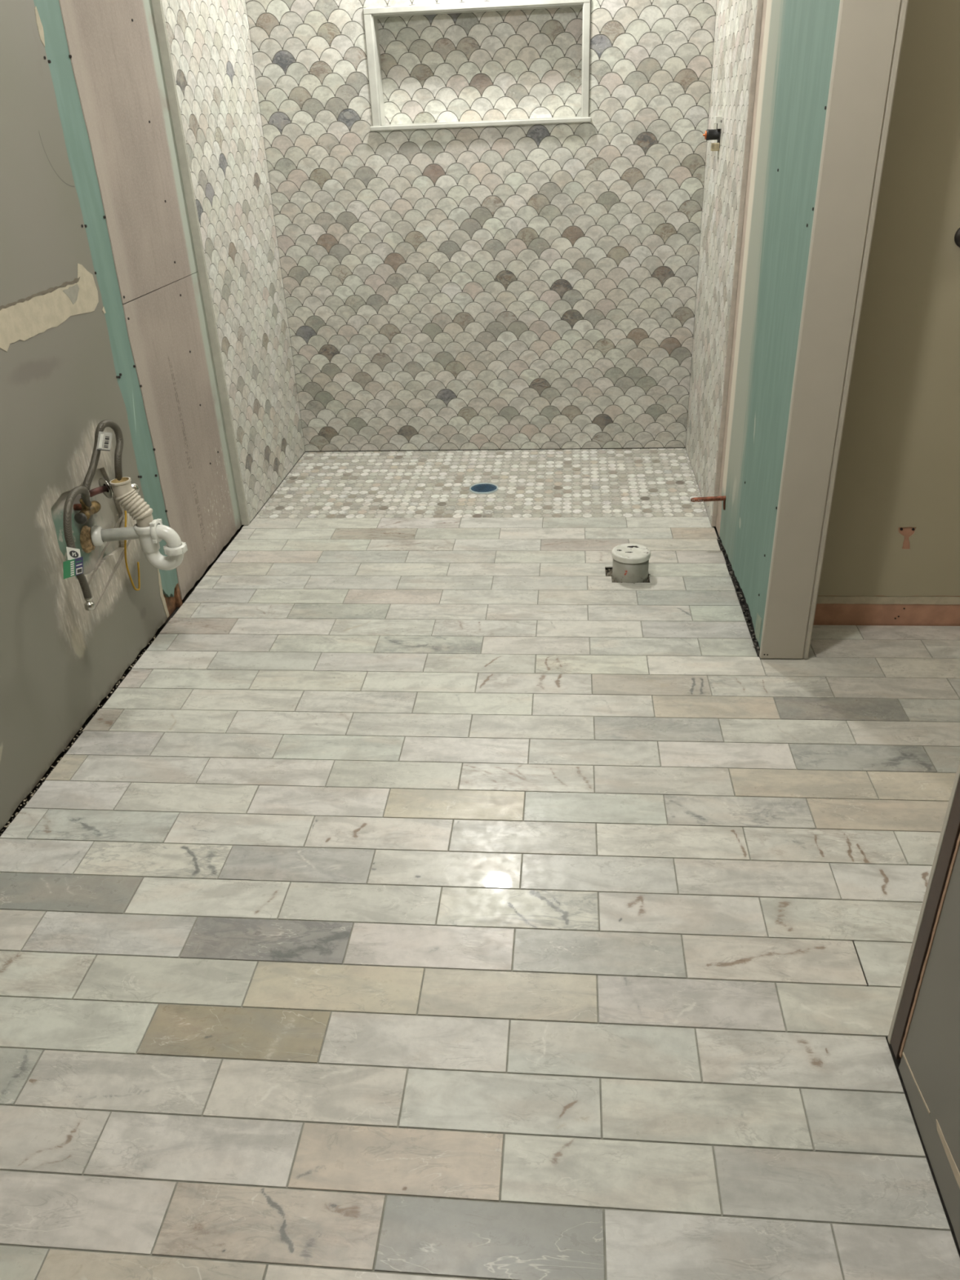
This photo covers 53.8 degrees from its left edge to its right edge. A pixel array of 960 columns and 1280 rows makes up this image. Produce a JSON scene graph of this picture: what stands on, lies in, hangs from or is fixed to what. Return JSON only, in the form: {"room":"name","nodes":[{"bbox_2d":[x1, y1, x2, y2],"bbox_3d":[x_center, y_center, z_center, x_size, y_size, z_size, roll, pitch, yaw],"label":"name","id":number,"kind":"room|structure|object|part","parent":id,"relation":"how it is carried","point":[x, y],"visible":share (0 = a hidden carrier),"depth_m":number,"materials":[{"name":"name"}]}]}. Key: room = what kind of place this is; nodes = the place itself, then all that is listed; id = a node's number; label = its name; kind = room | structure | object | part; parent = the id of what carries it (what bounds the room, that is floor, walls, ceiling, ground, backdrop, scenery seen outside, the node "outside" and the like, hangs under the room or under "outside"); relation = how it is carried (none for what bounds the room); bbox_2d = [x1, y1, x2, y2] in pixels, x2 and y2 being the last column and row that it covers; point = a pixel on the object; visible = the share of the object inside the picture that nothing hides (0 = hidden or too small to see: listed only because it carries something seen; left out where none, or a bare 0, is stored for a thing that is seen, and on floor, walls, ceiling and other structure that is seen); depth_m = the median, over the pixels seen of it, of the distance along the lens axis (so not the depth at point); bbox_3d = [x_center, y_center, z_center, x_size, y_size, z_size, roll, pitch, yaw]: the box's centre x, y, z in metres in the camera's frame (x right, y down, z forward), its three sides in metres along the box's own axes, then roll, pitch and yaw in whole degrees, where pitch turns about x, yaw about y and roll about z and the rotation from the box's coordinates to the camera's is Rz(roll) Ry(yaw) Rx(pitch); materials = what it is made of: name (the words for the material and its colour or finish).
{"room":"building under construction","nodes":[
{"label":"building under construction","id":0,"kind":"room"},
{"bbox_2d":[0,0,305,830],"bbox_3d":[-1.151,-0.664,1.628,0.195,2.370,5.250,0,29,5],"label":"wall","id":1,"kind":"structure","parent":0,"point":[141,285],"depth_m":2.59,"materials":[{"name":"grey paint"}]},
{"bbox_2d":[73,497,101,524],"bbox_3d":[-0.998,-0.328,2.355,0.071,0.054,0.091,0,29,5],"label":"valve","id":2,"kind":"object","parent":1,"relation":"attached to","point":[81,517],"visible":0.91,"depth_m":2.34,"materials":[{"name":"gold metal"}]},
{"bbox_2d":[62,485,94,610],"bbox_3d":[-0.949,-0.218,2.260,0.039,0.277,0.293,-5,29,-5],"label":"hose","id":3,"kind":"object","parent":2,"relation":"hanging from","point":[73,566],"visible":1,"depth_m":2.20,"materials":[{"name":"metal"}]},
{"bbox_3d":[-0.939,-0.163,2.161,0.001,0.050,0.067,0,29,5],"label":"green panel","id":4,"kind":"part","parent":3,"relation":"part of","materials":[{"name":"green paper"}]},
{"bbox_2d":[75,567,82,574],"bbox_3d":[-0.934,-0.162,2.204,0.001,0.020,0.033,0,29,5],"label":"print","id":5,"kind":"object","parent":3,"relation":"on","point":[78,570],"depth_m":2.20},
{"bbox_3d":[-0.934,-0.172,2.204,0.001,0.045,0.052,0,29,5],"label":"blue panel","id":6,"kind":"part","parent":3,"relation":"part of","materials":[{"name":"blue paper"}]},
{"bbox_3d":[-0.982,-0.300,2.327,0.031,0.031,0.018,0,29,5],"label":"handle","id":7,"kind":"part","parent":2,"relation":"part of","materials":[{"name":"grey metal"}]},
{"bbox_2d":[80,525,94,552],"bbox_3d":[-1.023,-0.262,2.456,0.033,0.073,0.073,-7,30,-7],"label":"hub","id":8,"kind":"object","parent":1,"relation":"attached to","point":[86,544],"visible":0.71,"depth_m":2.43,"materials":[{"name":"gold metal"}]},
{"bbox_2d":[80,478,139,498],"bbox_3d":[-0.971,-0.390,2.494,0.047,0.098,0.247,0,29,5],"label":"valve","id":9,"kind":"object","parent":1,"relation":"attached to","point":[107,490],"visible":0.62,"depth_m":2.45,"materials":[{"name":"silver metal"}]},
{"bbox_2d":[80,419,123,495],"bbox_3d":[-0.948,-0.443,2.374,0.049,0.199,0.181,4,30,11],"label":"hose","id":10,"kind":"object","parent":9,"relation":"attached to","point":[99,435],"visible":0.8,"depth_m":2.35,"materials":[{"name":"metal"}]},
{"bbox_3d":[-0.973,-0.395,2.461,0.057,0.057,0.012,20,37,35],"label":"wall plate","id":11,"kind":"part","parent":9,"relation":"part of","materials":[{"name":"silver metal"}]},
{"bbox_2d":[123,506,140,591],"bbox_3d":[-0.981,-0.255,2.648,0.016,0.248,0.080,-4,29,-2],"label":"wire","id":12,"kind":"object","parent":1,"relation":"attached to","point":[125,511],"visible":0.88,"depth_m":2.64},
{"bbox_2d":[90,476,187,570],"bbox_3d":[-0.893,-0.295,2.466,0.234,0.253,0.073,-4,29,-2],"label":"trap","id":13,"kind":"object","parent":1,"relation":"attached to","point":[149,531],"visible":1,"depth_m":2.46,"materials":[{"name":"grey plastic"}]},
{"bbox_3d":[-0.935,-0.277,2.470,0.130,0.035,0.033,-7,30,-7],"label":"wall arm","id":14,"kind":"part","parent":13,"relation":"part of","materials":[{"name":"grey plastic"}]},
{"bbox_3d":[-0.933,-1.462,3.011,0.029,2.348,0.014,0,29,5],"label":"tile edge trim","id":15,"kind":"part","parent":1,"relation":"part of","materials":[{"name":"white tile"}]},
{"bbox_2d":[0,448,959,1279],"bbox_3d":[0.540,0.418,2.074,3.500,0.120,5.250,0,29,5],"label":"floor","id":16,"kind":"structure","parent":0,"point":[424,898],"depth_m":1.81,"materials":[{"name":"tile"}]},
{"bbox_2d":[0,636,155,834],"bbox_3d":[-1.045,0.415,2.081,0.014,0.014,1.885,0,29,5],"label":"plaster dust","id":17,"kind":"object","parent":16,"relation":"on","point":[32,794],"visible":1,"depth_m":2.31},
{"bbox_2d":[469,482,497,493],"bbox_3d":[0.016,-0.615,3.842,0.117,0.009,0.117,0,29,5],"label":"shower drain","id":18,"kind":"object","parent":16,"relation":"on","point":[479,488],"visible":1,"depth_m":3.83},
{"bbox_2d":[604,568,650,583],"bbox_3d":[0.482,-0.207,3.081,0.150,0.015,0.134,0,29,5],"label":"crumbs","id":19,"kind":"object","parent":16,"relation":"on","point":[609,570],"visible":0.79,"depth_m":3.08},
{"bbox_2d":[605,543,650,582],"bbox_3d":[0.481,-0.243,3.057,0.150,0.104,0.124,0,29,5],"label":"pipe stub","id":20,"kind":"object","parent":16,"relation":"on","point":[630,561],"visible":0.99,"depth_m":3.02,"materials":[{"name":"plastic"}]},
{"bbox_2d":[717,536,759,657],"bbox_3d":[0.805,-0.158,2.949,0.025,0.032,0.823,0,29,5],"label":"rubble","id":21,"kind":"object","parent":16,"relation":"on","point":[748,619],"visible":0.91,"depth_m":2.88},
{"bbox_2d":[245,0,716,452],"bbox_3d":[0.019,-1.908,3.756,2.010,2.370,0.160,0,29,5],"label":"wall","id":22,"kind":"structure","parent":0,"point":[521,286],"depth_m":3.79,"materials":[{"name":"tile"}]},
{"bbox_2d":[363,13,380,126],"bbox_3d":[-0.407,-2.153,3.568,0.030,0.380,0.010,0,29,5],"label":"trim","id":23,"kind":"structure","parent":22,"relation":"attached to","point":[367,18],"depth_m":3.56,"materials":[{"name":"stone"}]},
{"bbox_2d":[363,0,590,14],"bbox_3d":[-0.016,-2.309,3.441,0.831,0.021,0.011,0,29,5],"label":"trim","id":24,"kind":"structure","parent":22,"relation":"attached to","point":[507,3],"depth_m":3.44,"materials":[{"name":"stone"}]},
{"bbox_2d":[369,116,591,131],"bbox_3d":[0.003,-1.997,3.660,0.850,0.018,0.106,0,29,5],"label":"trim","id":25,"kind":"structure","parent":22,"relation":"attached to","point":[570,120],"depth_m":3.61,"materials":[{"name":"stone"}]},
{"bbox_2d":[582,2,590,117],"bbox_3d":[0.392,-2.146,3.494,0.026,0.380,0.010,0,29,5],"label":"trim","id":26,"kind":"structure","parent":22,"relation":"attached to","point":[586,6],"depth_m":3.49,"materials":[{"name":"stone"}]},
{"bbox_2d":[685,0,959,1248],"bbox_3d":[0.724,-0.650,1.452,0.142,2.364,5.250,0,29,5],"label":"wall","id":27,"kind":"structure","parent":0,"point":[772,60],"depth_m":2.56,"materials":[{"name":"green paint"}]},
{"bbox_2d":[690,495,725,510],"bbox_3d":[0.774,-0.463,3.187,0.127,0.046,0.020,0,29,5],"label":"pipe","id":28,"kind":"object","parent":27,"relation":"attached to","point":[708,498],"visible":0.96,"depth_m":3.18,"materials":[{"name":"orange metal"}]},
{"bbox_2d":[702,110,721,151],"bbox_3d":[0.811,-1.769,3.285,0.070,0.124,0.069,0,29,5],"label":"shower valve","id":29,"kind":"object","parent":27,"relation":"attached to","point":[713,134],"visible":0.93,"depth_m":3.28,"materials":[{"name":"black plastic"}]},
{"bbox_3d":[0.782,-1.759,3.293,0.011,0.027,0.027,0,29,5],"label":"brass stem","id":30,"kind":"part","parent":29,"relation":"part of","materials":[{"name":"orange metal"}]},
{"bbox_3d":[0.800,-1.431,2.822,0.026,2.348,0.006,0,29,5],"label":"tile edge trim","id":31,"kind":"part","parent":27,"relation":"part of","materials":[{"name":"white tile"}]},
{"bbox_2d":[759,0,908,658],"bbox_3d":[0.789,-0.875,2.064,0.128,2.116,0.016,0,29,5],"label":"trim","id":32,"kind":"structure","parent":27,"relation":"attached to","point":[868,38],"depth_m":2.12,"materials":[{"name":"beige paint"}]},
{"bbox_2d":[887,760,959,1058],"bbox_3d":[0.674,-0.258,0.979,0.123,2.082,0.031,0,29,5],"label":"trim","id":33,"kind":"structure","parent":27,"relation":"attached to","point":[952,833],"depth_m":1.35,"materials":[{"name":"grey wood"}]},
{"bbox_2d":[813,0,959,626],"bbox_3d":[1.567,-1.085,2.162,1.398,2.364,0.110,0,29,5],"label":"wall","id":34,"kind":"structure","parent":0,"point":[891,556],"depth_m":2.40,"materials":[{"name":"paint"}]},
{"bbox_2d":[954,227,959,247],"bbox_3d":[1.138,-0.934,2.193,0.052,0.052,0.057,0,29,5],"label":"wall hook","id":35,"kind":"object","parent":34,"relation":"attached to","point":[957,237],"visible":1,"depth_m":2.22,"materials":[{"name":"metal"}]}
]}

